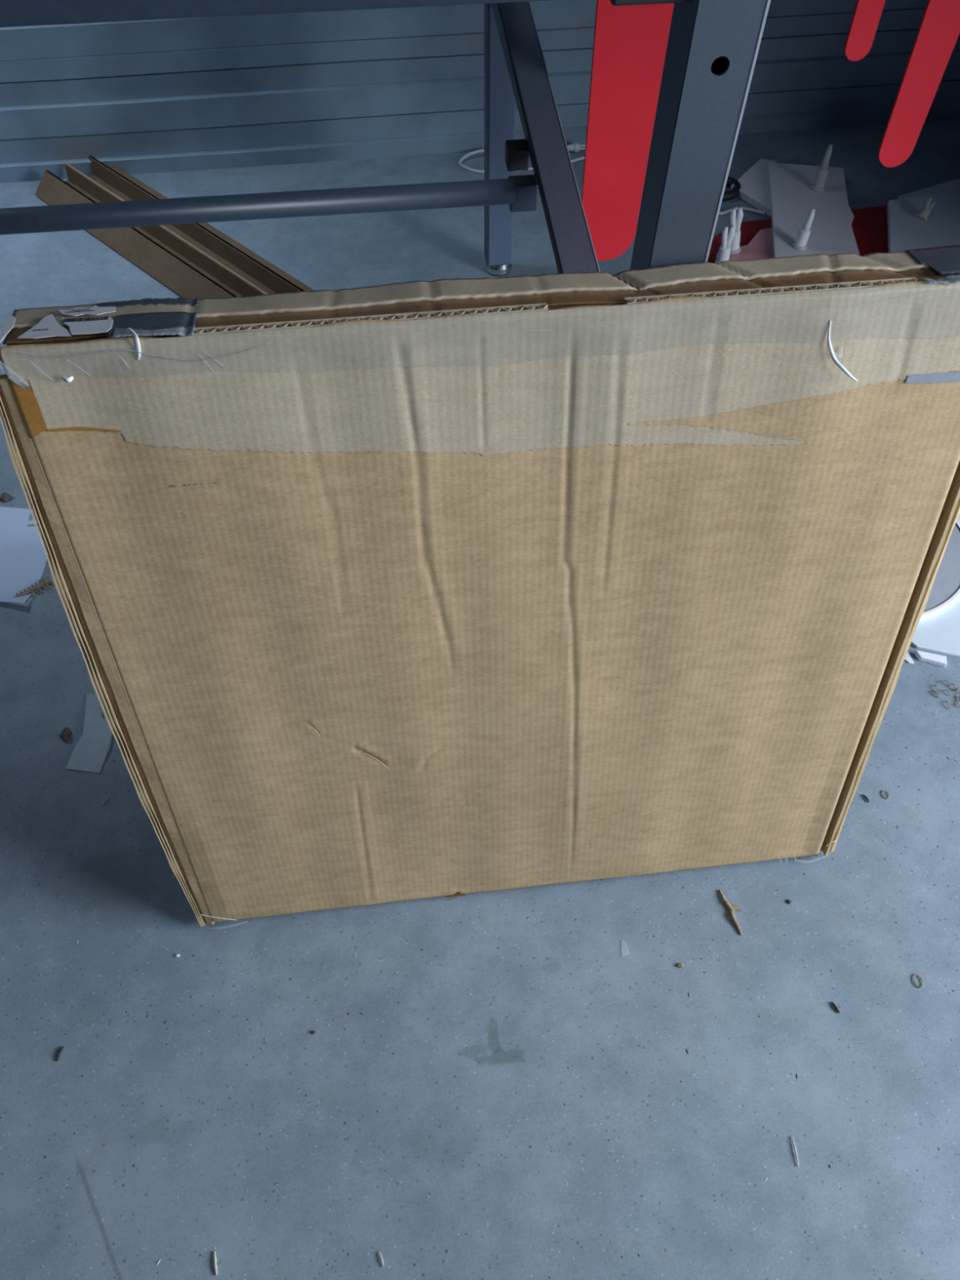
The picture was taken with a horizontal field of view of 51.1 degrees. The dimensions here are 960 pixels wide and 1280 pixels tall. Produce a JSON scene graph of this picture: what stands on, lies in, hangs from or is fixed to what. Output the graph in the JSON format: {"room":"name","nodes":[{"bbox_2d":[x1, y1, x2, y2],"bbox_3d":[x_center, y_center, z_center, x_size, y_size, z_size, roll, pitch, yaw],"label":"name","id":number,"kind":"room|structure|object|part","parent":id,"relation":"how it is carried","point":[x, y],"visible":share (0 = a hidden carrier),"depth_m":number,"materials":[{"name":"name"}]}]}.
{"room":"warehouse","nodes":[
{"label":"warehouse","id":0,"kind":"room"},
{"bbox_2d":[0,120,959,1279],"bbox_3d":[0.447,0.550,1.541,9.000,0.100,5.950,-5,52,-4],"label":"floor","id":1,"kind":"structure","parent":0,"point":[464,1084],"depth_m":1.47,"materials":[{"name":"concrete"}]},
{"bbox_2d":[0,492,13,502],"bbox_3d":[-1.021,-0.308,2.161,0.023,0.011,0.026,37,61,26],"label":"clump","id":2,"kind":"object","parent":1,"relation":"on","point":[4,497],"visible":1,"depth_m":2.16,"materials":[{"name":"brown stone"}]},
{"bbox_2d":[0,506,48,606],"bbox_3d":[-1.015,-0.185,2.056,0.263,0.018,0.332,-5,52,-4],"label":"paper sheet","id":3,"kind":"object","parent":1,"relation":"on","point":[23,557],"visible":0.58,"depth_m":2.06,"materials":[{"name":"white paper"}]},
{"bbox_2d":[13,576,53,601],"bbox_3d":[-0.888,-0.098,1.991,0.084,0.012,0.031,-37,60,-26],"label":"fragment","id":4,"kind":"object","parent":1,"relation":"on","point":[44,582],"visible":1,"depth_m":1.99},
{"bbox_2d":[56,1045,63,1061],"bbox_3d":[-0.604,0.594,1.444,0.004,0.005,0.021,8,52,6],"label":"splinter","id":5,"kind":"object","parent":1,"relation":"on","point":[62,1047],"visible":1,"depth_m":1.44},
{"bbox_2d":[58,727,71,742],"bbox_3d":[-0.733,0.167,1.779,0.023,0.014,0.022,34,59,24],"label":"pebble","id":6,"kind":"object","parent":1,"relation":"on","point":[66,733],"visible":1,"depth_m":1.77,"materials":[{"name":"brown stone"}]},
{"bbox_2d":[65,693,113,773],"bbox_3d":[-0.685,0.162,1.786,0.069,0.007,0.170,-1,51,0],"label":"paper strip","id":7,"kind":"object","parent":1,"relation":"on","point":[90,753],"visible":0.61,"depth_m":1.77,"materials":[{"name":"grey paper"}]},
{"bbox_2d":[35,162,267,298],"bbox_3d":[-0.906,-1.080,2.743,0.126,0.054,1.041,-38,60,-26],"label":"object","id":8,"kind":"object","parent":1,"relation":"on","point":[188,271],"visible":0.56,"depth_m":2.72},
{"bbox_3d":[-0.881,-1.083,2.777,0.040,0.004,1.039,-38,60,-26],"label":"panel","id":9,"kind":"part","parent":8,"relation":"part of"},
{"bbox_2d":[88,155,314,293],"bbox_3d":[-0.798,-1.141,2.791,0.100,0.054,1.042,-38,60,-26],"label":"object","id":10,"kind":"object","parent":1,"relation":"on","point":[262,273],"visible":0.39,"depth_m":2.75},
{"bbox_2d":[213,1250,217,1275],"bbox_3d":[-0.338,0.795,1.282,0.004,0.005,0.027,-13,53,-10],"label":"splinter","id":11,"kind":"object","parent":1,"relation":"on","point":[215,1256],"visible":1,"depth_m":1.28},
{"bbox_2d":[378,1251,384,1266],"bbox_3d":[-0.126,0.791,1.284,0.003,0.003,0.019,-18,53,-13],"label":"splinter","id":12,"kind":"object","parent":1,"relation":"on","point":[380,1255],"visible":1,"depth_m":1.28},
{"bbox_2d":[0,0,770,275],"bbox_3d":[0.032,-0.796,1.721,4.350,1.300,1.680,-5,52,-4],"label":"metal frame","id":13,"kind":"object","parent":1,"relation":"on","point":[713,46],"visible":0.79,"depth_m":1.06,"materials":[{"name":"grey metal"}]},
{"bbox_3d":[-1.013,-0.714,1.741,2.162,0.049,0.043,-5,52,-4],"label":"stretcher rail","id":14,"kind":"part","parent":13,"relation":"part of","materials":[{"name":"grey metal"}]},
{"bbox_3d":[0.048,-1.400,2.207,0.065,1.232,0.054,-5,52,-4],"label":"leg","id":15,"kind":"part","parent":13,"relation":"part of","materials":[{"name":"grey metal"}]},
{"bbox_2d":[505,138,528,171],"bbox_3d":[0.069,-0.902,1.870,0.040,0.042,0.040,-5,52,-4],"label":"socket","id":16,"kind":"object","parent":13,"relation":"attached to","point":[517,151],"depth_m":1.86,"materials":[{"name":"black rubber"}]},
{"bbox_2d":[508,174,537,212],"bbox_3d":[0.078,-0.813,1.829,0.050,0.050,0.040,-5,52,-4],"label":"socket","id":17,"kind":"object","parent":13,"relation":"attached to","point":[522,189],"depth_m":1.81,"materials":[{"name":"grey metal"}]},
{"bbox_2d":[581,0,674,260],"bbox_3d":[0.285,-1.109,1.810,0.156,0.928,0.034,-5,52,-4],"label":"strap","id":18,"kind":"object","parent":13,"relation":"hanging from","point":[630,42],"visible":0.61,"depth_m":1.93,"materials":[{"name":"paint"}]},
{"bbox_3d":[0.165,-0.237,1.300,0.004,1.260,0.227,-5,52,-4],"label":"leg","id":19,"kind":"part","parent":13,"relation":"part of","materials":[{"name":"metal"}]},
{"bbox_3d":[0.195,-0.212,1.280,0.058,1.260,0.165,-5,52,-4],"label":"leg","id":20,"kind":"part","parent":13,"relation":"part of","materials":[{"name":"grey metal"}]},
{"bbox_2d":[844,0,885,61],"bbox_3d":[0.718,-1.268,1.691,0.067,0.548,0.034,-5,52,-4],"label":"board","id":21,"kind":"object","parent":13,"relation":"hanging from","point":[867,14],"visible":1,"depth_m":1.86,"materials":[{"name":"paint"}]},
{"bbox_2d":[877,0,959,167],"bbox_3d":[0.874,-1.216,1.785,0.120,0.760,0.034,-5,52,-4],"label":"strap","id":22,"kind":"object","parent":13,"relation":"hanging from","point":[939,30],"visible":1,"depth_m":1.95,"materials":[{"name":"paint"}]},
{"bbox_2d":[0,244,959,926],"bbox_3d":[0.050,0.018,1.281,1.027,0.967,0.228,-5,52,-4],"label":"carton","id":23,"kind":"object","parent":1,"relation":"on","point":[455,588],"visible":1,"depth_m":1.12,"materials":[{"name":"cardboard"}]},
{"bbox_2d":[33,308,93,330],"bbox_3d":[-0.384,-0.296,0.929,0.048,0.001,0.039,-5,43,-4],"label":"print","id":24,"kind":"object","parent":23,"relation":"on","point":[86,308],"depth_m":0.94},
{"bbox_2d":[8,622,959,1279],"bbox_3d":[0.038,0.301,1.677,2.446,0.001,1.601,-5,52,-4],"label":"floor grit","id":25,"kind":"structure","parent":1,"relation":"on","point":[158,1261],"depth_m":1.42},
{"bbox_2d":[458,142,766,214],"bbox_3d":[0.405,-1.406,3.017,0.941,0.028,0.248,16,53,12],"label":"power cable","id":26,"kind":"object","parent":1,"relation":"on","point":[575,146],"visible":0.38,"depth_m":3.07,"materials":[{"name":"plastic"}]},
{"bbox_2d":[676,962,684,968],"bbox_3d":[0.303,0.492,1.521,0.011,0.005,0.007,-5,52,-4],"label":"pebble","id":27,"kind":"object","parent":1,"relation":"on","point":[681,965],"visible":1,"depth_m":1.52,"materials":[{"name":"beige stone"}]},
{"bbox_2d":[718,889,742,935],"bbox_3d":[0.399,0.423,1.574,0.022,0.010,0.078,-12,52,-9],"label":"splinter","id":28,"kind":"object","parent":1,"relation":"on","point":[731,907],"visible":1,"depth_m":1.57,"materials":[{"name":"brown wood"}]},
{"bbox_2d":[721,176,741,201],"bbox_3d":[0.696,-1.328,2.954,0.145,0.026,0.125,-5,52,-4],"label":"loop","id":29,"kind":"object","parent":1,"relation":"on","point":[734,193],"visible":0.31,"depth_m":2.93,"materials":[{"name":"black rubber"}]},
{"bbox_2d":[730,158,777,217],"bbox_3d":[0.825,-1.325,2.954,0.175,0.020,0.325,-5,52,-4],"label":"board","id":30,"kind":"object","parent":1,"relation":"on","point":[754,189],"visible":0.59,"depth_m":2.94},
{"bbox_2d":[768,162,859,257],"bbox_3d":[0.937,-1.204,2.834,0.226,0.014,0.538,6,52,5],"label":"paper sheet","id":31,"kind":"object","parent":30,"relation":"on","point":[792,197],"visible":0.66,"depth_m":2.83,"materials":[{"name":"white paper"}]},
{"bbox_2d":[791,208,815,249],"bbox_3d":[0.862,-1.094,2.673,0.040,0.107,0.040,2,51,2],"label":"pin","id":32,"kind":"object","parent":31,"relation":"on","point":[800,243],"visible":1,"depth_m":2.67,"materials":[{"name":"white plastic"}]},
{"bbox_2d":[810,144,832,191],"bbox_3d":[0.976,-1.344,2.858,0.040,0.126,0.040,2,51,2],"label":"pin","id":33,"kind":"object","parent":31,"relation":"on","point":[818,185],"visible":1,"depth_m":2.86,"materials":[{"name":"grey plastic"}]},
{"bbox_2d":[791,1136,799,1167],"bbox_3d":[0.428,0.692,1.361,0.002,0.003,0.038,-2,51,-1],"label":"splinter","id":34,"kind":"object","parent":1,"relation":"on","point":[794,1146],"visible":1,"depth_m":1.36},
{"bbox_2d":[706,205,888,263],"bbox_3d":[0.931,-1.099,2.785,0.759,0.006,0.340,-5,52,-4],"label":"plastic sheet","id":35,"kind":"object","parent":1,"relation":"on","point":[868,224],"visible":0.06,"depth_m":2.82,"materials":[{"name":"red plastic"}]},
{"bbox_2d":[715,227,773,260],"bbox_3d":[0.728,-1.047,2.732,0.220,0.012,0.240,-5,52,-4],"label":"board","id":36,"kind":"object","parent":35,"relation":"on","point":[761,246],"visible":0.44,"depth_m":2.74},
{"bbox_2d":[714,225,734,263],"bbox_3d":[0.648,-1.041,2.652,0.040,0.106,0.040,-5,52,-4],"label":"pin","id":37,"kind":"object","parent":36,"relation":"on","point":[724,251],"visible":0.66,"depth_m":2.64,"materials":[{"name":"white plastic"}]},
{"bbox_2d":[728,207,742,253],"bbox_3d":[0.687,-1.098,2.688,0.043,0.123,0.043,32,58,23],"label":"pin","id":38,"kind":"object","parent":36,"relation":"on","point":[735,248],"visible":0.69,"depth_m":2.68,"materials":[{"name":"white plastic"}]},
{"bbox_2d":[831,1001,839,1013],"bbox_3d":[0.524,0.541,1.481,0.004,0.005,0.018,-19,54,-14],"label":"splinter","id":39,"kind":"object","parent":1,"relation":"on","point":[834,1006],"visible":1,"depth_m":1.48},
{"bbox_2d":[881,790,889,799],"bbox_3d":[0.688,0.262,1.703,0.012,0.002,0.018,-5,52,-4],"label":"ring","id":40,"kind":"object","parent":1,"relation":"on","point":[882,790],"visible":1,"depth_m":1.70,"materials":[{"name":"silver metal"}]},
{"bbox_2d":[904,652,914,663],"bbox_3d":[0.798,0.033,1.886,0.024,0.003,0.032,-5,52,-4],"label":"paper scrap","id":41,"kind":"object","parent":1,"relation":"on","point":[908,659],"visible":0.51,"depth_m":1.88,"materials":[{"name":"white paper"}]},
{"bbox_2d":[912,973,923,987],"bbox_3d":[0.656,0.511,1.505,0.014,0.002,0.022,-5,52,-4],"label":"ring","id":42,"kind":"object","parent":1,"relation":"on","point":[914,974],"visible":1,"depth_m":1.50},
{"bbox_2d":[897,177,959,199],"bbox_3d":[1.331,-1.288,2.921,0.250,0.012,0.190,-5,52,-4],"label":"board","id":43,"kind":"object","parent":1,"relation":"on","point":[953,185],"visible":0.3,"depth_m":2.94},
{"bbox_2d":[887,190,959,252],"bbox_3d":[1.277,-1.151,2.793,0.392,0.018,0.350,-5,52,-4],"label":"board","id":44,"kind":"object","parent":43,"relation":"on","point":[905,231],"visible":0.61,"depth_m":2.78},
{"bbox_2d":[914,196,935,221],"bbox_3d":[1.236,-1.195,2.794,0.039,0.062,0.063,26,56,19],"label":"pin","id":45,"kind":"object","parent":44,"relation":"on","point":[923,213],"visible":1,"depth_m":2.78,"materials":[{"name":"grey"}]},
{"bbox_2d":[914,650,946,666],"bbox_3d":[0.842,0.035,1.878,0.057,0.012,0.020,12,53,10],"label":"strip","id":46,"kind":"object","parent":1,"relation":"on","point":[931,658],"visible":1,"depth_m":1.87,"materials":[{"name":"white plastic"}]},
{"bbox_2d":[911,514,959,657],"bbox_3d":[0.937,-0.197,2.066,0.376,0.007,0.557,-10,52,-8],"label":"plastic sheet","id":47,"kind":"object","parent":1,"relation":"on","point":[940,633],"visible":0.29,"depth_m":1.92,"materials":[{"name":"white plastic"}]},
{"bbox_2d":[920,520,959,620],"bbox_3d":[0.777,-0.204,2.058,0.439,0.014,0.439,-5,52,-4],"label":"round disc","id":48,"kind":"object","parent":47,"relation":"on","point":[945,589],"visible":0.17,"depth_m":1.98,"materials":[{"name":"white plastic"}]},
{"bbox_2d":[934,680,959,709],"bbox_3d":[0.865,0.102,1.827,0.073,0.007,0.063,13,53,11],"label":"tuft","id":49,"kind":"object","parent":1,"relation":"on","point":[944,680],"visible":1,"depth_m":1.83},
{"bbox_2d":[0,0,959,182],"bbox_3d":[0.136,-2.014,2.563,9.000,1.505,0.041,-6,52,-4],"label":"wall","id":50,"kind":"structure","parent":0,"point":[204,93],"depth_m":2.94,"materials":[{"name":"grey metal"}]}
]}

